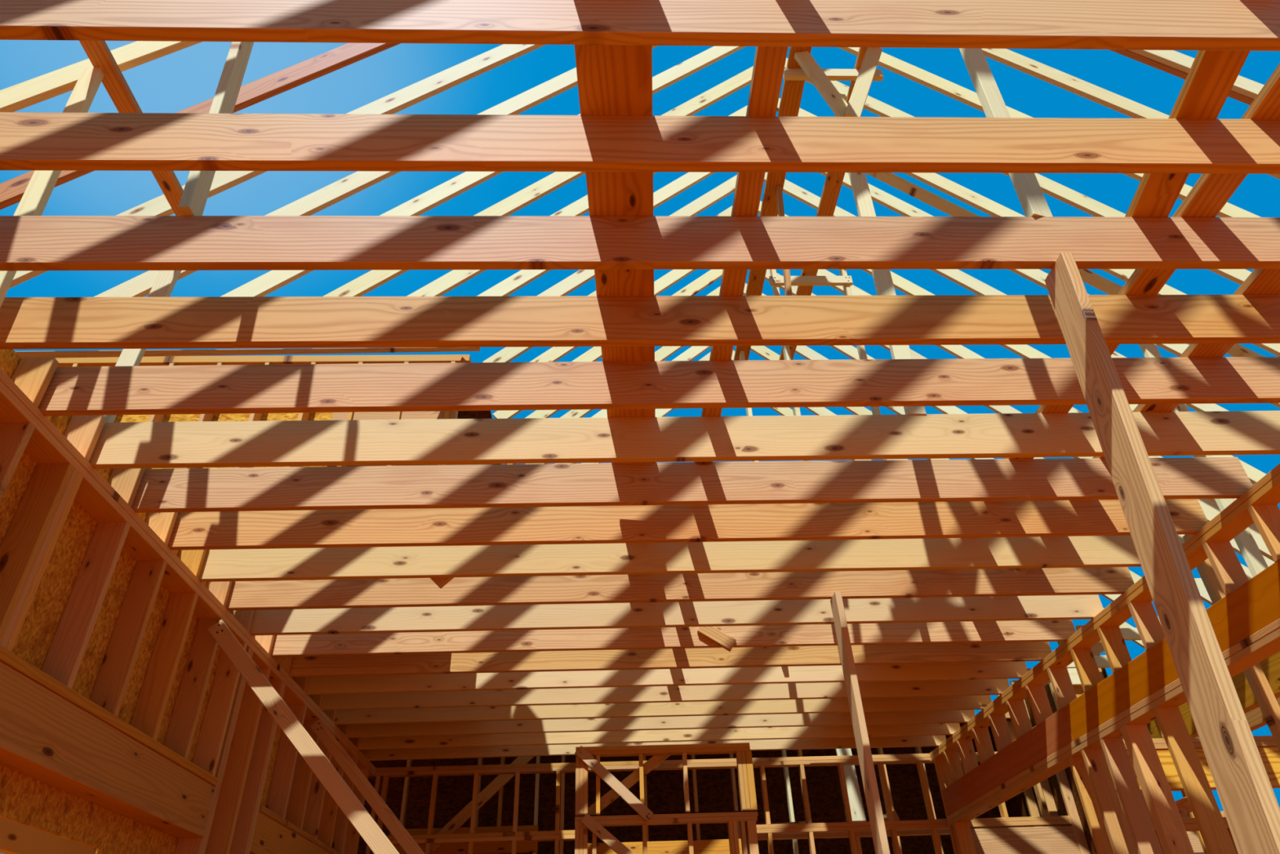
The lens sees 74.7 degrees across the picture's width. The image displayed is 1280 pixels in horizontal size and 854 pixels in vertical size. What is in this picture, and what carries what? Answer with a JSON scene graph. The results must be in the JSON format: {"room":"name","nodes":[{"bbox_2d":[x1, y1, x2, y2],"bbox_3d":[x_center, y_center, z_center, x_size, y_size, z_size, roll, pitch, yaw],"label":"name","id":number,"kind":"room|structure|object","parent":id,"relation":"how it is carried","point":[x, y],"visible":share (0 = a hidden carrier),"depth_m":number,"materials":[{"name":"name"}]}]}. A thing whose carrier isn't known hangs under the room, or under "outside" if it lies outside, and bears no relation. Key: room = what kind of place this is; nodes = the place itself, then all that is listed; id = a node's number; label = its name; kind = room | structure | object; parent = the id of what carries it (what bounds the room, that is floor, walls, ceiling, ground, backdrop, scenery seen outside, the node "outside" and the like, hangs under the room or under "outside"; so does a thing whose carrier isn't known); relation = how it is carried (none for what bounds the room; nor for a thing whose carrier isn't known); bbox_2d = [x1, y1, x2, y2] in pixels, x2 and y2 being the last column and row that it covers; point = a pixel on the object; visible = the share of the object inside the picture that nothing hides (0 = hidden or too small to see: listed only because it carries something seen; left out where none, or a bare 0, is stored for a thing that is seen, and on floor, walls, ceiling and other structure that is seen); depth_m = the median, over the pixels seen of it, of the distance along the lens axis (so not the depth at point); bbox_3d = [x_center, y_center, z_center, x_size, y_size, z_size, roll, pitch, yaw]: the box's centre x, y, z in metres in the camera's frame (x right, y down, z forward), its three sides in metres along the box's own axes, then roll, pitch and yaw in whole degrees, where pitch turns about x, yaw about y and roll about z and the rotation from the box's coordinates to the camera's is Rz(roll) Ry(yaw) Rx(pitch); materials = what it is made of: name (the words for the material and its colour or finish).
{"room":"construction site","nodes":[
{"label":"construction site","id":0,"kind":"room"},
{"bbox_2d":[0,349,359,853],"bbox_3d":[-2.565,1.841,3.202,0.013,3.834,10.500,-1,-35,-2],"label":"wall","id":1,"kind":"structure","parent":0,"point":[25,800],"depth_m":3.89,"materials":[{"name":"wood"}]},
{"bbox_2d":[114,412,333,468],"bbox_3d":[-4.129,0.533,6.735,3.100,2.466,0.012,-1,-35,-2],"label":"wall","id":2,"kind":"structure","parent":0,"point":[313,415],"depth_m":7.18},
{"bbox_2d":[55,354,471,468],"bbox_3d":[-3.578,0.451,6.716,4.200,2.542,0.140,-1,-35,-2],"label":"framing","id":3,"kind":"object","parent":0,"point":[436,358],"visible":0.13,"depth_m":7.35,"materials":[{"name":"brown wood"}]},
{"bbox_2d":[14,346,479,358],"bbox_3d":[-2.708,-0.506,5.671,0.225,2.317,3.685,-30,-44,34],"label":"board","id":4,"kind":"object","parent":3,"relation":"attached to","point":[85,353],"visible":0.94,"depth_m":5.54,"materials":[{"name":"brown wood"}]},
{"bbox_2d":[389,825,538,853],"bbox_3d":[-1.774,4.171,8.442,1.480,0.240,0.080,-1,-35,-2],"label":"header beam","id":5,"kind":"structure","parent":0,"point":[522,846],"depth_m":8.39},
{"bbox_2d":[431,755,534,852],"bbox_3d":[-1.576,3.782,8.647,1.135,1.061,0.038,-1,-35,-2],"label":"brace","id":6,"kind":"object","parent":5,"relation":"attached to","point":[500,780],"visible":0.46,"depth_m":8.59,"materials":[{"name":"brown wood"}]},
{"bbox_2d":[400,746,943,853],"bbox_3d":[0.332,4.407,8.893,5.757,2.200,0.089,-1,-35,-2],"label":"framing","id":7,"kind":"object","parent":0,"point":[918,750],"visible":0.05,"depth_m":9.11,"materials":[{"name":"brown wood"}]},
{"bbox_2d":[356,743,1000,853],"bbox_3d":[1.149,4.907,9.562,10.200,5.900,0.012,-1,-35,-2],"label":"wall","id":8,"kind":"structure","parent":0,"point":[664,788],"depth_m":9.89,"materials":[{"name":"wood"}]},
{"bbox_2d":[991,653,1107,853],"bbox_3d":[4.339,4.590,8.024,0.012,4.450,3.050,-1,-35,-2],"label":"wall","id":9,"kind":"structure","parent":0,"point":[1016,806],"depth_m":8.68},
{"bbox_2d":[1138,343,1268,577],"bbox_3d":[4.025,0.665,5.645,0.140,3.950,0.038,10,-37,-17],"label":"stud","id":10,"kind":"object","parent":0,"point":[1245,541],"visible":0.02,"depth_m":5.56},
{"bbox_3d":[-0.236,7.066,7.251,80.000,0.200,100.000,-1,-35,-2],"label":"floor","id":11,"kind":"structure","parent":0,"visible":0},
{"bbox_2d":[0,357,375,853],"bbox_3d":[-2.484,1.767,3.135,0.147,3.796,10.300,-1,-35,-2],"label":"framing","id":12,"kind":"object","parent":11,"relation":"on","point":[51,734],"visible":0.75,"depth_m":4.18,"materials":[{"name":"brown wood"}]},
{"bbox_2d":[0,66,104,307],"bbox_3d":[-2.480,-1.012,3.478,0.199,1.616,0.042,-1,-35,-2],"label":"strut","id":13,"kind":"object","parent":12,"relation":"on","point":[36,196],"visible":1,"depth_m":3.47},
{"bbox_2d":[79,40,183,215],"bbox_3d":[-2.494,-2.195,3.234,0.096,0.038,3.900,-1,-35,-2],"label":"purlin","id":14,"kind":"object","parent":13,"relation":"on","point":[98,52],"visible":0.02,"depth_m":4.04,"materials":[{"name":"orange wood"}]},
{"bbox_2d":[0,111,1279,173],"bbox_3d":[0.363,-0.885,2.619,5.760,0.238,0.041,-1,-35,-2],"label":"joist","id":15,"kind":"object","parent":12,"relation":"on","point":[29,141],"visible":1,"depth_m":2.58,"materials":[{"name":"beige wood"}]},
{"bbox_2d":[1124,50,1250,217],"bbox_3d":[1.784,-1.147,2.560,0.138,0.038,1.377,-6,-35,5],"label":"plank","id":16,"kind":"object","parent":15,"relation":"on","point":[1211,76],"visible":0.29,"depth_m":2.69,"materials":[{"name":"wood"}]},
{"bbox_2d":[0,215,1279,271],"bbox_3d":[0.352,-0.649,2.952,5.760,0.235,0.042,-1,-35,-2],"label":"joist","id":17,"kind":"object","parent":12,"relation":"on","point":[27,242],"visible":1,"depth_m":2.91,"materials":[{"name":"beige wood"}]},
{"bbox_2d":[177,41,253,215],"bbox_3d":[-1.678,-1.579,3.519,0.176,2.068,0.089,-1,-35,-2],"label":"strut","id":18,"kind":"object","parent":17,"relation":"on","point":[197,188],"visible":0.59,"depth_m":3.27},
{"bbox_2d":[574,44,655,462],"bbox_3d":[-0.062,-0.629,3.195,0.229,0.038,3.404,-2,-35,0],"label":"plank","id":19,"kind":"object","parent":17,"relation":"on","point":[612,79],"visible":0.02,"depth_m":2.84,"materials":[{"name":"wood"}]},
{"bbox_2d":[693,46,788,462],"bbox_3d":[0.329,0.216,4.418,0.091,0.038,6.350,-1,-35,-2],"label":"plank","id":20,"kind":"object","parent":17,"relation":"on","point":[769,64],"visible":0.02,"depth_m":2.86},
{"bbox_2d":[959,48,1053,217],"bbox_3d":[1.463,-1.683,3.717,0.089,2.267,0.038,10,-36,-14],"label":"strut","id":21,"kind":"object","parent":17,"relation":"on","point":[1030,195],"visible":0.53,"depth_m":3.43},
{"bbox_2d":[1003,63,1279,458],"bbox_3d":[2.018,-0.116,4.038,0.136,0.038,4.050,-1,-35,-2],"label":"plank","id":22,"kind":"object","parent":17,"relation":"on","point":[1211,193],"visible":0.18,"depth_m":3.01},
{"bbox_2d":[0,294,1279,349],"bbox_3d":[0.340,-0.418,3.283,5.760,0.238,0.043,-1,-35,-2],"label":"joist","id":23,"kind":"object","parent":12,"relation":"on","point":[233,322],"visible":0.93,"depth_m":3.24,"materials":[{"name":"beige wood"}]},
{"bbox_2d":[0,0,1279,51],"bbox_3d":[0.375,-1.119,2.286,5.760,0.236,0.040,-1,-35,-2],"label":"joist","id":24,"kind":"object","parent":12,"relation":"on","point":[1091,24],"visible":1,"depth_m":2.23,"materials":[{"name":"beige wood"}]},
{"bbox_2d":[360,734,946,760],"bbox_3d":[0.166,3.091,8.263,5.760,0.238,0.043,-1,-35,-2],"label":"joist","id":25,"kind":"object","parent":12,"relation":"on","point":[913,740],"visible":0.23,"depth_m":8.20,"materials":[{"name":"brown wood"}]},
{"bbox_2d":[208,619,399,853],"bbox_3d":[-0.837,2.546,4.016,3.278,3.469,0.040,-1,-35,-2],"label":"brace","id":26,"kind":"object","parent":11,"relation":"on","point":[366,827],"visible":1,"depth_m":4.54,"materials":[{"name":"wood"}]},
{"bbox_2d":[310,719,424,853],"bbox_3d":[-0.869,3.675,5.603,3.262,3.451,0.040,-1,-35,-2],"label":"brace","id":27,"kind":"object","parent":11,"relation":"on","point":[403,837],"visible":1,"depth_m":6.23,"materials":[{"name":"wood"}]},
{"bbox_2d":[574,742,759,853],"bbox_3d":[0.278,4.509,6.947,1.670,3.599,0.100,-1,-35,-2],"label":"framing","id":28,"kind":"object","parent":11,"relation":"on","point":[748,814],"visible":0.91,"depth_m":7.64,"materials":[{"name":"brown wood"}]},
{"bbox_2d":[580,813,634,853],"bbox_3d":[0.045,3.869,7.311,1.131,0.947,0.038,-1,-35,-2],"label":"brace","id":29,"kind":"object","parent":28,"relation":"attached to","point":[588,821],"visible":1,"depth_m":7.44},
{"bbox_2d":[574,746,653,822],"bbox_3d":[-0.246,3.278,7.716,0.715,0.671,0.040,-1,-35,-2],"label":"brace","id":30,"kind":"object","parent":28,"relation":"attached to","point":[595,766],"visible":1,"depth_m":7.70,"materials":[{"name":"wood"}]},
{"bbox_2d":[587,755,670,814],"bbox_3d":[-0.096,3.325,7.861,0.852,0.642,0.038,-1,-35,-2],"label":"brace","id":31,"kind":"object","parent":28,"relation":"attached to","point":[611,796],"visible":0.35,"depth_m":7.85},
{"bbox_2d":[365,751,1225,853],"bbox_3d":[1.765,4.836,7.493,8.940,3.599,0.089,-1,-35,-2],"label":"framing","id":32,"kind":"object","parent":11,"relation":"on","point":[1055,837],"visible":0.58,"depth_m":8.18,"materials":[{"name":"brown wood"}]},
{"bbox_2d":[587,839,742,853],"bbox_3d":[0.205,4.082,8.023,1.600,0.200,0.060,-1,-35,-2],"label":"header beam","id":33,"kind":"structure","parent":32,"relation":"attached to","point":[717,846],"depth_m":8.03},
{"bbox_2d":[854,835,862,853],"bbox_3d":[2.235,5.329,7.625,0.037,2.914,0.089,-1,-35,-2],"label":"stud","id":34,"kind":"object","parent":11,"relation":"on","point":[857,837],"visible":0.78,"depth_m":8.38,"materials":[{"name":"brown wood"}]},
{"bbox_2d":[853,831,872,837],"bbox_3d":[2.228,4.059,8.386,0.248,0.037,0.302,-1,-35,-2],"label":"plate","id":35,"kind":"object","parent":34,"relation":"on","point":[861,834],"depth_m":8.44,"materials":[{"name":"brown wood"}]},
{"bbox_2d":[835,748,866,822],"bbox_3d":[2.196,3.681,8.791,0.205,1.055,0.038,-1,-35,-2],"label":"board","id":36,"kind":"object","parent":35,"relation":"on","point":[857,811],"visible":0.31,"depth_m":8.70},
{"bbox_2d":[830,591,889,853],"bbox_3d":[1.279,2.523,4.178,0.044,3.598,0.140,-1,-35,-3],"label":"post","id":37,"kind":"object","parent":11,"relation":"on","point":[880,840],"visible":1,"depth_m":4.71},
{"bbox_2d":[996,625,1143,853],"bbox_3d":[4.285,4.547,7.961,0.089,4.450,3.000,-1,-35,-2],"label":"framing","id":38,"kind":"object","parent":11,"relation":"on","point":[1062,779],"visible":0.18,"depth_m":8.44,"materials":[{"name":"brown wood"}]},
{"bbox_2d":[929,463,1279,853],"bbox_3d":[3.169,2.876,4.816,0.142,3.560,6.600,-1,-35,-2],"label":"framing","id":39,"kind":"object","parent":11,"relation":"on","point":[1146,688],"visible":0.91,"depth_m":5.37,"materials":[{"name":"brown wood"}]},
{"bbox_2d":[37,356,1279,415],"bbox_3d":[0.328,-0.183,3.615,5.760,0.236,0.045,-1,-35,-2],"label":"joist","id":40,"kind":"object","parent":39,"relation":"on","point":[732,384],"visible":0.92,"depth_m":3.58,"materials":[{"name":"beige wood"}]},
{"bbox_2d":[358,723,959,749],"bbox_3d":[0.177,2.857,7.929,5.760,0.236,0.042,-1,-35,-2],"label":"joist","id":41,"kind":"object","parent":39,"relation":"on","point":[925,729],"visible":0.38,"depth_m":7.87,"materials":[{"name":"brown wood"}]},
{"bbox_2d":[346,709,975,737],"bbox_3d":[0.189,2.624,7.598,5.760,0.237,0.042,-1,-35,-2],"label":"joist","id":42,"kind":"object","parent":39,"relation":"on","point":[578,725],"visible":0.38,"depth_m":7.54,"materials":[{"name":"brown wood"}]},
{"bbox_2d":[334,694,991,724],"bbox_3d":[0.200,2.391,7.269,5.760,0.238,0.040,-1,-35,-2],"label":"joist","id":43,"kind":"object","parent":39,"relation":"on","point":[344,717],"visible":0.46,"depth_m":7.21,"materials":[{"name":"brown wood"}]},
{"bbox_2d":[320,679,1009,710],"bbox_3d":[0.212,2.156,6.933,5.760,0.235,0.040,-1,-35,-2],"label":"joist","id":44,"kind":"object","parent":39,"relation":"on","point":[696,693],"visible":0.52,"depth_m":6.88,"materials":[{"name":"brown wood"}]},
{"bbox_2d":[305,661,1027,694],"bbox_3d":[0.214,1.921,6.602,5.740,0.238,0.042,-1,-35,-2],"label":"joist","id":45,"kind":"object","parent":39,"relation":"on","point":[1012,669],"visible":0.48,"depth_m":6.55,"materials":[{"name":"brown wood"}]},
{"bbox_2d":[198,535,1141,582],"bbox_3d":[0.282,0.751,4.942,5.760,0.238,0.041,-1,-35,-2],"label":"joist","id":46,"kind":"object","parent":39,"relation":"on","point":[1090,551],"visible":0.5,"depth_m":4.91,"materials":[{"name":"brown wood"}]},
{"bbox_2d":[288,641,1051,676],"bbox_3d":[0.235,1.690,6.271,5.760,0.235,0.042,-1,-35,-2],"label":"joist","id":47,"kind":"object","parent":39,"relation":"on","point":[889,654],"visible":0.52,"depth_m":6.22,"materials":[{"name":"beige wood"}]},
{"bbox_2d":[270,619,1075,657],"bbox_3d":[0.247,1.453,5.938,5.760,0.237,0.044,-1,-35,-2],"label":"joist","id":48,"kind":"object","parent":39,"relation":"on","point":[1046,630],"visible":0.5,"depth_m":5.89,"materials":[{"name":"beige wood"}]},
{"bbox_2d":[697,626,736,651],"bbox_3d":[0.539,1.470,5.889,0.269,0.219,0.038,-1,-35,-2],"label":"block","id":49,"kind":"object","parent":48,"relation":"attached to","point":[713,633],"visible":0.81,"depth_m":5.87,"materials":[{"name":"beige wood"}]},
{"bbox_2d":[249,594,1103,635],"bbox_3d":[0.259,1.221,5.608,5.760,0.237,0.043,-1,-35,-2],"label":"joist","id":50,"kind":"object","parent":39,"relation":"on","point":[1042,607],"visible":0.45,"depth_m":5.57,"materials":[{"name":"brown wood"}]},
{"bbox_2d":[768,269,891,461],"bbox_3d":[1.539,-0.249,6.673,0.725,3.316,0.097,-1,-35,-2],"label":"trestle","id":51,"kind":"object","parent":50,"relation":"on","point":[843,280],"visible":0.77,"depth_m":7.34,"materials":[{"name":"wood"}]},
{"bbox_2d":[226,566,1134,610],"bbox_3d":[0.270,0.985,5.272,5.760,0.236,0.042,-1,-35,-2],"label":"joist","id":52,"kind":"object","parent":39,"relation":"on","point":[797,585],"visible":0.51,"depth_m":5.23,"materials":[{"name":"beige wood"}]},
{"bbox_2d":[1093,269,1279,457],"bbox_3d":[2.502,0.302,4.660,0.165,0.038,4.020,-1,-35,-2],"label":"plank","id":53,"kind":"object","parent":52,"relation":"on","point":[1260,282],"visible":0.02,"depth_m":3.68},
{"bbox_2d":[88,410,1279,468],"bbox_3d":[0.317,0.055,3.952,5.760,0.236,0.042,-1,-35,-2],"label":"joist","id":54,"kind":"object","parent":39,"relation":"on","point":[271,443],"visible":0.93,"depth_m":3.92,"materials":[{"name":"brown wood"}]},
{"bbox_2d":[103,270,181,422],"bbox_3d":[-2.528,-0.474,4.253,0.129,1.158,0.038,-1,-35,-2],"label":"strut","id":55,"kind":"object","parent":54,"relation":"on","point":[163,286],"visible":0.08,"depth_m":4.39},
{"bbox_2d":[782,47,926,414],"bbox_3d":[1.401,-1.303,4.948,0.695,3.066,0.213,-1,-35,-2],"label":"roof truss","id":56,"kind":"object","parent":54,"relation":"on","point":[821,78],"visible":0.68,"depth_m":5.45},
{"bbox_2d":[733,46,812,359],"bbox_3d":[1.090,-2.198,6.360,0.142,0.038,5.400,-1,-35,-2],"label":"plank","id":57,"kind":"object","parent":56,"relation":"on","point":[792,91],"visible":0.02,"depth_m":6.66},
{"bbox_2d":[776,186,795,347],"bbox_3d":[1.085,-1.238,6.247,0.148,1.643,0.060,-1,-35,-2],"label":"knee brace","id":58,"kind":"object","parent":57,"relation":"attached to","point":[787,279],"visible":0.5,"depth_m":6.18,"materials":[{"name":"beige wood"}]},
{"bbox_2d":[778,47,867,359],"bbox_3d":[1.565,-2.203,6.380,0.133,0.038,5.400,0,-35,-2],"label":"plank","id":59,"kind":"object","parent":56,"relation":"on","point":[833,180],"visible":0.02,"depth_m":6.82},
{"bbox_2d":[167,498,1208,550],"bbox_3d":[0.293,0.521,4.612,5.760,0.234,0.041,-1,-35,-2],"label":"joist","id":60,"kind":"object","parent":39,"relation":"on","point":[503,526],"visible":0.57,"depth_m":4.58,"materials":[{"name":"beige wood"}]},
{"bbox_2d":[131,457,1252,512],"bbox_3d":[0.305,0.289,4.287,5.760,0.238,0.040,-1,-35,-2],"label":"joist","id":61,"kind":"object","parent":39,"relation":"on","point":[668,483],"visible":0.88,"depth_m":4.26,"materials":[{"name":"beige wood"}]},
{"bbox_2d":[1044,251,1279,853],"bbox_3d":[1.393,0.912,1.893,0.292,3.601,0.140,-1,-35,-2],"label":"post","id":62,"kind":"object","parent":11,"relation":"on","point":[1248,800],"visible":1,"depth_m":2.21,"materials":[{"name":"wood"}]},
{"bbox_2d":[1102,735,1279,853],"bbox_3d":[4.784,3.652,5.512,2.850,3.066,0.339,-1,-35,-2],"label":"framing","id":63,"kind":"object","parent":11,"relation":"on","point":[1268,751],"visible":0.12,"depth_m":6.13,"materials":[{"name":"brown wood"}]},
{"bbox_2d":[1182,534,1279,751],"bbox_3d":[4.427,2.683,5.344,0.089,4.480,0.076,-1,-35,-2],"label":"stud","id":64,"kind":"object","parent":11,"relation":"on","point":[1269,707],"visible":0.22,"depth_m":5.93,"materials":[{"name":"brown wood"}]},
{"bbox_3d":[5.088,3.728,6.779,0.089,4.380,0.036,-1,-35,-2],"label":"stud","id":65,"kind":"object","parent":11,"relation":"on","visible":0},
{"bbox_2d":[1120,627,1141,640],"bbox_3d":[4.742,1.966,7.960,0.600,0.110,0.038,-1,-35,-2],"label":"board","id":66,"kind":"object","parent":65,"relation":"attached to","point":[1128,633],"visible":0.15,"depth_m":7.94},
{"bbox_2d":[1196,697,1279,737],"bbox_3d":[5.133,1.424,5.663,0.080,0.280,5.400,-1,-35,-2],"label":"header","id":67,"kind":"object","parent":65,"relation":"attached to","point":[1255,719],"visible":0.02,"depth_m":6.88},
{"bbox_3d":[-3.937,4.496,8.699,0.012,5.900,1.580,-1,-35,-2],"label":"wall","id":68,"kind":"structure","parent":0,"visible":0},
{"bbox_2d":[0,817,97,853],"bbox_3d":[-3.821,2.174,4.760,0.080,0.300,8.500,-1,-35,-2],"label":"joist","id":69,"kind":"object","parent":68,"relation":"attached to","point":[15,837],"visible":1,"depth_m":5.24,"materials":[{"name":"brown wood"}]},
{"bbox_3d":[4.752,0.591,5.013,0.140,3.300,0.038,-1,-35,-2],"label":"stud","id":70,"kind":"object","parent":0,"visible":0},
{"bbox_2d":[1146,651,1279,738],"bbox_3d":[4.703,1.428,5.645,0.080,0.300,5.400,-1,-35,-2],"label":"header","id":71,"kind":"object","parent":70,"relation":"attached to","point":[1270,666],"visible":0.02,"depth_m":6.42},
{"bbox_2d":[1197,498,1274,561],"bbox_3d":[5.156,1.150,6.248,1.800,1.868,0.038,-1,-35,-2],"label":"rafter","id":72,"kind":"object","parent":71,"relation":"on","point":[1211,508],"visible":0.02,"depth_m":6.51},
{"bbox_3d":[-1.534,-4.132,2.313,7.784,0.149,0.040,-36,-27,-24],"label":"rafter","id":73,"kind":"object","parent":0,"visible":0},
{"bbox_3d":[1.201,-3.994,6.956,0.036,0.235,11.700,-1,-35,-2],"label":"board","id":74,"kind":"object","parent":73,"relation":"attached to","visible":0},
{"bbox_2d":[0,40,201,111],"bbox_3d":[-1.662,-2.493,4.634,5.901,5.186,0.039,-1,-35,-2],"label":"rafter","id":75,"kind":"object","parent":74,"relation":"attached to","point":[25,94],"visible":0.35,"depth_m":4.00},
{"bbox_2d":[0,42,399,209],"bbox_3d":[-1.511,-2.373,5.062,5.567,4.899,0.037,-1,-35,-2],"label":"rafter","id":76,"kind":"object","parent":74,"relation":"attached to","point":[12,190],"visible":0.41,"depth_m":4.72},
{"bbox_2d":[8,44,546,288],"bbox_3d":[-1.321,-2.283,5.512,5.152,4.542,0.039,-1,-35,-2],"label":"rafter","id":77,"kind":"object","parent":74,"relation":"attached to","point":[406,97],"visible":0.3,"depth_m":5.37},
{"bbox_2d":[93,45,657,297],"bbox_3d":[-1.132,-2.190,5.964,4.738,4.185,0.040,-1,-35,-2],"label":"rafter","id":78,"kind":"object","parent":74,"relation":"attached to","point":[140,286],"visible":0.28,"depth_m":5.49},
{"bbox_2d":[219,45,745,297],"bbox_3d":[-0.942,-2.101,6.412,4.323,3.828,0.040,-1,-35,-2],"label":"rafter","id":79,"kind":"object","parent":74,"relation":"attached to","point":[271,281],"visible":0.32,"depth_m":6.11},
{"bbox_2d":[323,66,753,296],"bbox_3d":[-0.752,-2.008,6.864,3.908,3.471,0.039,-1,-35,-2],"label":"rafter","id":80,"kind":"object","parent":74,"relation":"attached to","point":[368,282],"visible":0.4,"depth_m":6.78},
{"bbox_2d":[407,105,747,296],"bbox_3d":[-0.562,-1.918,7.313,3.493,3.115,0.038,-1,-35,-2],"label":"rafter","id":81,"kind":"object","parent":74,"relation":"attached to","point":[454,278],"visible":0.19,"depth_m":6.78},
{"bbox_2d":[505,346,683,464],"bbox_3d":[-0.237,-0.545,9.913,2.651,2.391,0.039,-1,-35,-2],"label":"rafter","id":82,"kind":"object","parent":74,"relation":"attached to","point":[664,352],"visible":0.14,"depth_m":10.12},
{"bbox_2d":[476,172,715,296],"bbox_3d":[-0.373,-1.827,7.763,3.078,2.758,0.038,-1,-35,-2],"label":"rafter","id":83,"kind":"object","parent":74,"relation":"attached to","point":[513,283],"visible":0.27,"depth_m":7.42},
{"bbox_2d":[482,205,732,362],"bbox_3d":[-0.189,-1.502,8.555,2.651,2.391,0.040,-1,-35,-2],"label":"rafter","id":84,"kind":"object","parent":74,"relation":"attached to","point":[507,354],"visible":0.15,"depth_m":7.94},
{"bbox_2d":[493,269,723,418],"bbox_3d":[-0.213,-1.023,9.233,2.651,2.391,0.038,-1,-35,-2],"label":"rafter","id":85,"kind":"object","parent":74,"relation":"attached to","point":[594,353],"visible":0.3,"depth_m":9.59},
{"bbox_2d":[529,269,696,362],"bbox_3d":[-0.201,-1.261,8.896,2.651,2.391,0.040,-1,-35,-2],"label":"rafter","id":86,"kind":"object","parent":74,"relation":"attached to","point":[554,353],"visible":0.19,"depth_m":9.05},
{"bbox_2d":[525,285,720,417],"bbox_3d":[-0.225,-0.784,9.572,2.651,2.391,0.038,-1,-35,-2],"label":"rafter","id":87,"kind":"object","parent":74,"relation":"attached to","point":[538,413],"visible":0.07,"depth_m":9.08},
{"bbox_2d":[536,174,737,296],"bbox_3d":[-0.183,-1.735,8.215,2.663,2.401,0.040,-1,-35,-2],"label":"rafter","id":88,"kind":"object","parent":74,"relation":"attached to","point":[581,277],"visible":0.32,"depth_m":8.53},
{"bbox_2d":[590,346,711,417],"bbox_3d":[-0.248,-0.307,10.250,2.651,2.391,0.040,-1,-35,-2],"label":"rafter","id":89,"kind":"object","parent":74,"relation":"attached to","point":[693,352],"visible":0.12,"depth_m":10.68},
{"bbox_2d":[742,283,1044,458],"bbox_3d":[3.598,-0.060,9.046,4.852,4.427,0.039,-1,-35,-2],"label":"rafter","id":90,"kind":"object","parent":74,"relation":"attached to","point":[850,351],"visible":0.06,"depth_m":9.51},
{"bbox_2d":[750,345,1142,582],"bbox_3d":[3.574,0.418,9.723,4.852,4.427,0.038,-1,-35,-2],"label":"rafter","id":91,"kind":"object","parent":74,"relation":"attached to","point":[762,351],"visible":0.08,"depth_m":10.34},
{"bbox_2d":[731,350,1160,623],"bbox_3d":[3.562,0.658,10.064,4.852,4.427,0.040,-1,-35,-2],"label":"rafter","id":92,"kind":"object","parent":74,"relation":"attached to","point":[817,411],"visible":0.05,"depth_m":10.58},
{"bbox_2d":[769,407,1144,648],"bbox_3d":[3.551,0.895,10.401,4.852,4.427,0.040,-1,-35,-2],"label":"rafter","id":93,"kind":"object","parent":74,"relation":"attached to","point":[782,411],"visible":0.05,"depth_m":11.07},
{"bbox_2d":[763,172,1229,411],"bbox_3d":[3.646,-1.017,7.687,4.852,4.427,0.038,-1,-35,-2],"label":"rafter","id":94,"kind":"object","parent":74,"relation":"attached to","point":[958,277],"visible":0.24,"depth_m":7.93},
{"bbox_2d":[795,345,1213,604],"bbox_3d":[3.586,0.179,9.384,4.852,4.427,0.038,-1,-35,-2],"label":"rafter","id":95,"kind":"object","parent":74,"relation":"attached to","point":[804,351],"visible":0.1,"depth_m":9.63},
{"bbox_2d":[748,269,1274,566],"bbox_3d":[3.610,-0.300,8.704,4.852,4.427,0.040,-1,-35,-2],"label":"rafter","id":96,"kind":"object","parent":74,"relation":"attached to","point":[1006,408],"visible":0.06,"depth_m":8.62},
{"bbox_2d":[758,200,1266,484],"bbox_3d":[3.634,-0.778,8.026,4.852,4.427,0.038,-1,-35,-2],"label":"rafter","id":97,"kind":"object","parent":74,"relation":"attached to","point":[1025,351],"visible":0.14,"depth_m":7.99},
{"bbox_2d":[784,57,1252,284],"bbox_3d":[3.681,-1.734,6.670,4.852,4.427,0.040,-1,-35,-2],"label":"rafter","id":98,"kind":"object","parent":74,"relation":"attached to","point":[1053,188],"visible":0.31,"depth_m":6.74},
{"bbox_2d":[776,97,1279,356],"bbox_3d":[3.670,-1.496,7.007,4.852,4.427,0.040,-1,-35,-2],"label":"rafter","id":99,"kind":"object","parent":74,"relation":"attached to","point":[969,197],"visible":0.3,"depth_m":7.29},
{"bbox_2d":[801,269,1255,524],"bbox_3d":[3.622,-0.538,8.367,4.852,4.427,0.040,-1,-35,-2],"label":"rafter","id":100,"kind":"object","parent":74,"relation":"attached to","point":[959,351],"visible":0.13,"depth_m":8.52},
{"bbox_2d":[838,47,1260,217],"bbox_3d":[3.693,-1.974,6.328,4.852,4.427,0.039,-1,-35,-2],"label":"rafter","id":101,"kind":"object","parent":74,"relation":"attached to","point":[944,86],"visible":0.37,"depth_m":6.82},
{"bbox_2d":[818,172,1279,408],"bbox_3d":[3.658,-1.256,7.348,4.852,4.427,0.039,-1,-35,-2],"label":"rafter","id":102,"kind":"object","parent":74,"relation":"attached to","point":[1038,277],"visible":0.1,"depth_m":7.82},
{"bbox_2d":[865,172,1263,356],"bbox_3d":[3.656,-1.323,7.042,4.764,4.285,0.085,-1,-35,-2],"label":"rafter","id":103,"kind":"object","parent":74,"relation":"attached to","point":[1088,277],"visible":0.17,"depth_m":7.41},
{"bbox_2d":[981,48,1279,179],"bbox_3d":[3.705,-2.213,5.990,4.852,4.427,0.037,-1,-35,-2],"label":"rafter","id":104,"kind":"object","parent":74,"relation":"attached to","point":[1116,102],"visible":0.44,"depth_m":6.17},
{"bbox_2d":[1128,49,1264,99],"bbox_3d":[3.717,-2.452,5.651,4.852,4.427,0.039,-1,-35,-2],"label":"rafter","id":105,"kind":"object","parent":74,"relation":"attached to","point":[1247,87],"visible":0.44,"depth_m":5.63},
{"bbox_2d":[1110,49,1253,105],"bbox_3d":[3.747,-2.398,5.662,4.793,4.375,0.038,-1,-35,-2],"label":"rafter","id":106,"kind":"object","parent":105,"relation":"attached to","point":[1233,95],"visible":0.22,"depth_m":5.67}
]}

